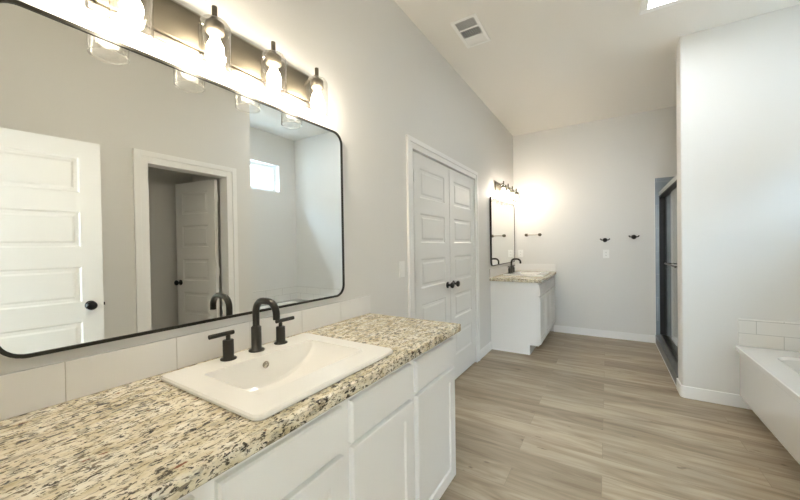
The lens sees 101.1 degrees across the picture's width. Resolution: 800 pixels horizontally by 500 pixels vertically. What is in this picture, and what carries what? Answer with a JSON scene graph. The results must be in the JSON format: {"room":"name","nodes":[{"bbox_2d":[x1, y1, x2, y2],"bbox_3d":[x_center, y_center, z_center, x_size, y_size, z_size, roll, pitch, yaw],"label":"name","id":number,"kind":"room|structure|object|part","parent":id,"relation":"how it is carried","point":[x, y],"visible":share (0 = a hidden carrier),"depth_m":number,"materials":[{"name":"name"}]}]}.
{"room":"bathroom","nodes":[
{"label":"bathroom","id":0,"kind":"room"},
{"bbox_2d":[0,0,513,374],"bbox_3d":[0.322,-0.243,2.983,0.120,3.040,5.660,0,1,32],"label":"wall","id":1,"kind":"structure","parent":0,"point":[387,82],"depth_m":2.04,"materials":[{"name":"white paint"}]},
{"bbox_2d":[0,0,344,358],"bbox_3d":[-0.650,-0.183,1.301,0.022,0.890,1.237,0,1,32],"label":"mirror","id":2,"kind":"object","parent":1,"relation":"attached to","point":[142,193],"visible":1,"depth_m":1.02,"materials":[{"name":"black mirror"}]},
{"bbox_2d":[0,295,370,420],"bbox_3d":[-0.621,0.348,1.354,0.012,0.109,1.630,0,1,32],"label":"backsplash","id":3,"kind":"structure","parent":1,"relation":"attached to","point":[37,388],"depth_m":1.02,"materials":[{"name":"beige tile"}]},
{"bbox_2d":[87,0,328,120],"bbox_3d":[-0.602,-0.737,1.257,0.160,0.242,0.850,0,1,32],"label":"vanity light","id":4,"kind":"object","parent":1,"relation":"attached to","point":[170,22],"visible":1,"depth_m":1.17,"materials":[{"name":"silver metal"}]},
{"bbox_3d":[-0.767,-0.702,0.941,0.054,0.084,0.054,0,1,32],"label":"bulb","id":5,"kind":"part","parent":4,"relation":"part of","materials":[{"name":"white glass"}]},
{"bbox_3d":[-0.767,-0.702,0.941,0.102,0.183,0.102,0,1,32],"label":"lamp shade","id":6,"kind":"part","parent":4,"relation":"part of","materials":[{"name":"clear glass"}]},
{"bbox_3d":[-0.640,-0.706,1.141,0.102,0.183,0.102,0,1,32],"label":"lamp shade","id":7,"kind":"part","parent":4,"relation":"part of","materials":[{"name":"clear glass"}]},
{"bbox_3d":[-0.640,-0.706,1.141,0.054,0.084,0.054,0,1,32],"label":"bulb","id":8,"kind":"part","parent":4,"relation":"part of","materials":[{"name":"white glass"}]},
{"bbox_3d":[-0.552,-0.803,1.364,0.086,0.032,0.011,0,1,32],"label":"arm","id":9,"kind":"part","parent":4,"relation":"part of","materials":[{"name":"black metal"}]},
{"bbox_3d":[-0.514,-0.710,1.342,0.102,0.183,0.102,0,1,32],"label":"lamp shade","id":10,"kind":"part","parent":4,"relation":"part of","materials":[{"name":"clear glass"}]},
{"bbox_3d":[-0.514,-0.710,1.342,0.054,0.084,0.054,0,1,32],"label":"bulb","id":11,"kind":"part","parent":4,"relation":"part of","materials":[{"name":"white glass"}]},
{"bbox_3d":[-0.388,-0.714,1.543,0.054,0.084,0.054,0,1,32],"label":"bulb","id":12,"kind":"part","parent":4,"relation":"part of","materials":[{"name":"white glass"}]},
{"bbox_3d":[-0.388,-0.714,1.543,0.102,0.183,0.102,0,1,32],"label":"lamp shade","id":13,"kind":"part","parent":4,"relation":"part of","materials":[{"name":"clear glass"}]},
{"bbox_2d":[399,261,404,277],"bbox_3d":[0.015,0.138,2.369,0.010,0.116,0.074,0,1,32],"label":"light switch","id":14,"kind":"object","parent":1,"relation":"attached to","point":[401,263],"visible":1,"depth_m":2.36,"materials":[{"name":"white plastic"}]},
{"bbox_2d":[413,151,454,322],"bbox_3d":[0.281,0.249,2.835,0.165,2.030,0.689,0,1,32],"label":"door","id":15,"kind":"structure","parent":1,"relation":"in","point":[430,178],"depth_m":2.79,"materials":[{"name":"white paint"}]},
{"bbox_2d":[406,134,479,361],"bbox_3d":[0.428,0.205,3.126,0.140,2.138,1.554,0,1,32],"label":"trim","id":16,"kind":"structure","parent":1,"relation":"attached to","point":[412,144],"depth_m":2.64,"materials":[{"name":"white paint"}]},
{"bbox_2d":[449,168,475,378],"bbox_3d":[0.641,0.238,3.407,0.165,2.030,0.689,0,1,32],"label":"door","id":17,"kind":"structure","parent":1,"relation":"in","point":[461,187],"depth_m":3.38,"materials":[{"name":"white paint"}]},
{"bbox_2d":[480,341,491,359],"bbox_3d":[0.482,1.223,3.091,0.014,0.100,2.505,0,1,32],"label":"baseboard","id":18,"kind":"structure","parent":1,"relation":"attached to","point":[488,347],"depth_m":3.94,"materials":[{"name":"white paint"}]},
{"bbox_2d":[489,196,514,265],"bbox_3d":[1.473,-0.249,4.673,0.022,0.890,1.235,0,1,32],"label":"mirror","id":19,"kind":"object","parent":1,"relation":"attached to","point":[502,213],"visible":0.92,"depth_m":4.55,"materials":[{"name":"black mirror"}]},
{"bbox_2d":[494,180,519,203],"bbox_3d":[1.523,-0.803,4.633,0.160,0.242,0.850,0,1,32],"label":"vanity light","id":20,"kind":"object","parent":1,"relation":"attached to","point":[501,189],"visible":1,"depth_m":4.50,"materials":[{"name":"glass"}]},
{"bbox_3d":[1.459,-0.845,4.673,0.009,0.158,0.850,0,1,32],"label":"plate","id":21,"kind":"part","parent":20,"relation":"part of","materials":[{"name":"silver metal"}]},
{"bbox_3d":[1.469,-0.846,4.666,0.016,0.124,0.824,0,1,32],"label":"plate","id":22,"kind":"part","parent":20,"relation":"part of","materials":[{"name":"silver metal"}]},
{"bbox_2d":[489,264,555,277],"bbox_3d":[1.727,0.280,4.532,0.599,0.109,1.320,0,1,32],"label":"backsplash","id":23,"kind":"structure","parent":1,"relation":"attached to","point":[497,271],"depth_m":4.99,"materials":[{"name":"beige tile"}]},
{"bbox_2d":[513,106,677,334],"bbox_3d":[3.187,-0.301,4.446,3.170,3.040,0.130,0,1,32],"label":"wall","id":24,"kind":"structure","parent":0,"point":[578,186],"depth_m":4.62,"materials":[{"name":"white paint"}]},
{"bbox_2d":[518,250,522,256],"bbox_3d":[1.902,0.056,5.192,0.074,0.116,0.009,0,1,32],"label":"wall outlet","id":25,"kind":"object","parent":24,"relation":"attached to","point":[520,252],"visible":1,"depth_m":5.19,"materials":[{"name":"white plastic"}]},
{"bbox_2d":[554,325,655,342],"bbox_3d":[2.829,1.173,4.628,1.219,0.100,0.014,0,1,32],"label":"baseboard","id":26,"kind":"structure","parent":24,"relation":"attached to","point":[557,328],"depth_m":4.59,"materials":[{"name":"white paint"}]},
{"bbox_2d":[603,250,608,257],"bbox_3d":[2.869,0.054,4.583,0.074,0.116,0.009,0,1,32],"label":"wall outlet","id":27,"kind":"object","parent":24,"relation":"attached to","point":[605,252],"visible":1,"depth_m":4.58,"materials":[{"name":"white plastic"}]},
{"bbox_2d":[654,178,655,334],"bbox_3d":[3.327,0.091,4.294,0.004,2.054,0.012,0,1,32],"label":"trim","id":28,"kind":"structure","parent":24,"relation":"attached to","point":[654,178],"depth_m":4.29,"materials":[{"name":"white paint"}]},
{"bbox_2d":[394,0,799,135],"bbox_3d":[1.344,-1.822,2.309,4.150,0.100,5.660,0,1,32],"label":"ceiling","id":29,"kind":"structure","parent":0,"point":[545,64],"depth_m":2.93,"materials":[{"name":"white paint"}]},
{"bbox_2d":[450,13,490,47],"bbox_3d":[0.577,-1.760,2.662,0.205,0.008,0.382,0,1,32],"label":"ceiling vent","id":30,"kind":"object","parent":29,"relation":"in","point":[470,30],"visible":1,"depth_m":2.64,"materials":[{"name":"white plastic"}]},
{"bbox_2d":[639,0,686,14],"bbox_3d":[1.849,-1.769,2.240,0.340,0.020,0.340,0,1,32],"label":"recessed light","id":31,"kind":"object","parent":29,"relation":"in","point":[646,6],"visible":1,"depth_m":2.36,"materials":[{"name":"white plastic"}]},
{"bbox_2d":[648,0,671,7],"bbox_3d":[1.849,-1.773,2.240,0.240,0.012,0.240,0,1,32],"label":"diffuser","id":32,"kind":"object","parent":31,"relation":"attached to","point":[651,3],"depth_m":2.35,"materials":[{"name":"white plastic"}]},
{"bbox_2d":[439,331,799,499],"bbox_3d":[1.391,1.317,2.341,4.150,0.100,5.660,0,1,32],"label":"floor","id":33,"kind":"structure","parent":0,"point":[576,417],"depth_m":2.24,"materials":[{"name":"beige wood"}]},
{"bbox_2d":[178,336,455,499],"bbox_3d":[-0.378,0.874,1.190,0.585,0.864,1.594,0,1,32],"label":"vanity cabinet","id":34,"kind":"object","parent":33,"relation":"on","point":[394,438],"visible":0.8,"depth_m":1.11,"materials":[{"name":"white paint"}]},
{"bbox_3d":[-0.480,0.544,0.504,0.018,0.132,0.312,0,1,32],"label":"drawer","id":35,"kind":"part","parent":34,"relation":"part of","materials":[{"name":"white paint"}]},
{"bbox_2d":[0,313,460,499],"bbox_3d":[-0.370,0.420,1.193,0.604,0.040,1.626,0,1,32],"label":"countertop","id":36,"kind":"structure","parent":34,"relation":"on","point":[150,438],"depth_m":0.74,"materials":[{"name":"beige stone"}]},
{"bbox_2d":[161,333,392,420],"bbox_3d":[-0.385,0.442,1.145,0.500,0.114,0.591,0,1,32],"label":"sink","id":37,"kind":"object","parent":36,"relation":"in","point":[258,386],"visible":0.97,"depth_m":1.12,"materials":[{"name":"white ceramic"}]},
{"bbox_2d":[208,297,293,361],"bbox_3d":[-0.509,0.283,1.238,0.163,0.207,0.354,0,1,32],"label":"faucet","id":38,"kind":"object","parent":37,"relation":"on","point":[256,334],"visible":1,"depth_m":1.25,"materials":[{"name":"black metal"}]},
{"bbox_3d":[-0.624,0.304,1.153,0.016,0.031,0.086,0,1,32],"label":"lever","id":39,"kind":"part","parent":38,"relation":"part of","materials":[{"name":"black metal"}]},
{"bbox_3d":[-0.611,0.354,1.173,0.054,0.070,0.054,0,1,32],"label":"handle","id":40,"kind":"part","parent":38,"relation":"part of","materials":[{"name":"black metal"}]},
{"bbox_3d":[-0.552,0.339,1.267,0.058,0.096,0.058,0,1,32],"label":"spout","id":41,"kind":"part","parent":38,"relation":"part of","materials":[{"name":"black metal"}]},
{"bbox_3d":[-0.502,0.238,1.233,0.147,0.117,0.025,0,1,32],"label":"spout","id":42,"kind":"part","parent":38,"relation":"part of","materials":[{"name":"black metal"}]},
{"bbox_3d":[-0.493,0.350,1.361,0.054,0.070,0.054,0,1,32],"label":"handle","id":43,"kind":"part","parent":38,"relation":"part of","materials":[{"name":"black metal"}]},
{"bbox_3d":[-0.482,0.299,1.380,0.016,0.031,0.086,0,1,32],"label":"lever","id":44,"kind":"part","parent":38,"relation":"part of","materials":[{"name":"black metal"}]},
{"bbox_3d":[-0.275,0.538,0.831,0.018,0.132,0.371,0,1,32],"label":"drawer","id":45,"kind":"part","parent":34,"relation":"part of","materials":[{"name":"white paint"}]},
{"bbox_3d":[-0.269,0.897,0.834,0.020,0.558,0.371,0,1,32],"label":"cabinet door","id":46,"kind":"part","parent":34,"relation":"part of","materials":[{"name":"white paint"}]},
{"bbox_3d":[-0.056,0.531,1.179,0.018,0.132,0.370,0,1,32],"label":"drawer","id":47,"kind":"part","parent":34,"relation":"part of","materials":[{"name":"white paint"}]},
{"bbox_3d":[-0.049,0.890,1.182,0.020,0.558,0.370,0,1,32],"label":"cabinet door","id":48,"kind":"part","parent":34,"relation":"part of","materials":[{"name":"white paint"}]},
{"bbox_3d":[0.168,0.524,1.534,0.018,0.132,0.389,0,1,32],"label":"drawer","id":49,"kind":"part","parent":34,"relation":"part of","materials":[{"name":"white paint"}]},
{"bbox_3d":[0.174,0.883,1.537,0.020,0.558,0.389,0,1,32],"label":"cabinet door","id":50,"kind":"part","parent":34,"relation":"part of","materials":[{"name":"white paint"}]},
{"bbox_2d":[490,276,554,354],"bbox_3d":[1.736,0.808,4.548,0.585,0.864,1.292,0,1,32],"label":"vanity cabinet","id":51,"kind":"object","parent":33,"relation":"on","point":[522,313],"visible":0.87,"depth_m":4.02,"materials":[{"name":"white paint"}]},
{"bbox_3d":[1.353,1.244,4.038,0.446,0.014,0.006,0,1,32],"label":"shoe trim","id":52,"kind":"part","parent":51,"relation":"part of","materials":[{"name":"white paint"}]},
{"bbox_3d":[1.383,0.818,4.025,0.545,0.864,0.018,0,1,32],"label":"panel","id":53,"kind":"part","parent":51,"relation":"part of","materials":[{"name":"white paint"}]},
{"bbox_2d":[490,271,555,282],"bbox_3d":[1.730,0.355,4.530,0.604,0.040,1.318,0,1,32],"label":"countertop","id":54,"kind":"structure","parent":51,"relation":"on","point":[529,279],"depth_m":4.07,"materials":[{"name":"beige stone"}]},
{"bbox_2d":[503,271,549,276],"bbox_3d":[1.748,0.376,4.534,0.500,0.114,0.591,0,1,32],"label":"sink","id":55,"kind":"object","parent":54,"relation":"in","point":[516,273],"visible":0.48,"depth_m":4.51,"materials":[{"name":"white ceramic"}]},
{"bbox_2d":[508,258,520,272],"bbox_3d":[1.616,0.217,4.613,0.163,0.207,0.354,0,1,32],"label":"faucet","id":56,"kind":"object","parent":55,"relation":"on","point":[511,269],"visible":0.98,"depth_m":4.62,"materials":[{"name":"black metal"}]},
{"bbox_3d":[1.622,0.172,4.608,0.147,0.117,0.025,0,1,32],"label":"spout","id":57,"kind":"part","parent":56,"relation":"part of","materials":[{"name":"black metal"}]},
{"bbox_3d":[1.740,0.475,4.031,0.018,0.132,0.390,0,1,32],"label":"drawer","id":58,"kind":"part","parent":51,"relation":"part of","materials":[{"name":"white paint"}]},
{"bbox_3d":[1.746,0.834,4.034,0.020,0.558,0.390,0,1,32],"label":"cabinet door","id":59,"kind":"part","parent":51,"relation":"part of","materials":[{"name":"white paint"}]},
{"bbox_3d":[1.959,0.748,4.411,0.020,0.749,1.286,0,1,32],"label":"frame","id":60,"kind":"part","parent":51,"relation":"part of","materials":[{"name":"white paint"}]},
{"bbox_3d":[1.969,0.468,4.395,0.018,0.132,0.390,0,1,32],"label":"drawer","id":61,"kind":"part","parent":51,"relation":"part of","materials":[{"name":"white paint"}]},
{"bbox_3d":[1.975,0.827,4.398,0.020,0.558,0.390,0,1,32],"label":"cabinet door","id":62,"kind":"part","parent":51,"relation":"part of","materials":[{"name":"white paint"}]},
{"bbox_3d":[2.198,0.461,4.759,0.018,0.132,0.390,0,1,32],"label":"drawer","id":63,"kind":"part","parent":51,"relation":"part of","materials":[{"name":"white paint"}]},
{"bbox_3d":[2.204,0.820,4.762,0.020,0.558,0.390,0,1,32],"label":"cabinet door","id":64,"kind":"part","parent":51,"relation":"part of","materials":[{"name":"white paint"}]},
{"bbox_2d":[655,335,677,384],"bbox_3d":[2.983,1.177,3.599,0.154,0.108,1.588,0,1,32],"label":"shower curb","id":65,"kind":"object","parent":33,"relation":"on","point":[672,366],"visible":0.45,"depth_m":3.51,"materials":[{"name":"grey tile"}]},
{"bbox_2d":[659,175,677,363],"bbox_3d":[2.956,0.194,3.597,0.095,1.856,1.569,0,1,32],"label":"shower enclosure","id":66,"kind":"object","parent":65,"relation":"on","point":[668,194],"visible":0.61,"depth_m":3.82,"materials":[{"name":"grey glass"}]},
{"bbox_3d":[3.175,0.211,3.893,0.006,1.764,0.795,0,1,32],"label":"glass panel","id":67,"kind":"part","parent":66,"relation":"part of","materials":[{"name":"clear glass"}]},
{"bbox_3d":[2.956,-0.709,3.580,0.064,0.050,1.567,0,1,32],"label":"header rail","id":68,"kind":"part","parent":66,"relation":"part of","materials":[{"name":"black metal"}]},
{"bbox_3d":[2.781,0.223,3.285,0.006,1.764,0.815,0,1,32],"label":"glass panel","id":69,"kind":"part","parent":66,"relation":"part of","materials":[{"name":"clear glass"}]},
{"bbox_2d":[735,345,799,463],"bbox_3d":[2.690,1.008,1.778,0.943,0.492,1.396,0,1,32],"label":"bathtub","id":70,"kind":"object","parent":33,"relation":"on","point":[769,379],"visible":1,"depth_m":2.12,"materials":[{"name":"white plastic"}]},
{"bbox_2d":[738,319,799,351],"bbox_3d":[2.696,0.655,1.768,0.922,0.211,1.398,0,1,32],"label":"tile surround","id":71,"kind":"object","parent":70,"relation":"on","point":[778,335],"visible":1,"depth_m":2.51,"materials":[{"name":"white tile"}]},
{"bbox_2d":[676,4,799,394],"bbox_3d":[2.962,-0.278,2.526,1.266,3.040,0.200,0,1,32],"label":"wall partition","id":72,"kind":"structure","parent":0,"point":[738,82],"depth_m":2.61,"materials":[{"name":"white paint"}]},
{"bbox_2d":[676,378,751,409],"bbox_3d":[2.635,1.195,2.741,0.490,0.100,0.194,0,1,32],"label":"baseboard","id":73,"kind":"structure","parent":72,"relation":"attached to","point":[729,399],"depth_m":2.69,"materials":[{"name":"white paint"}]}
]}

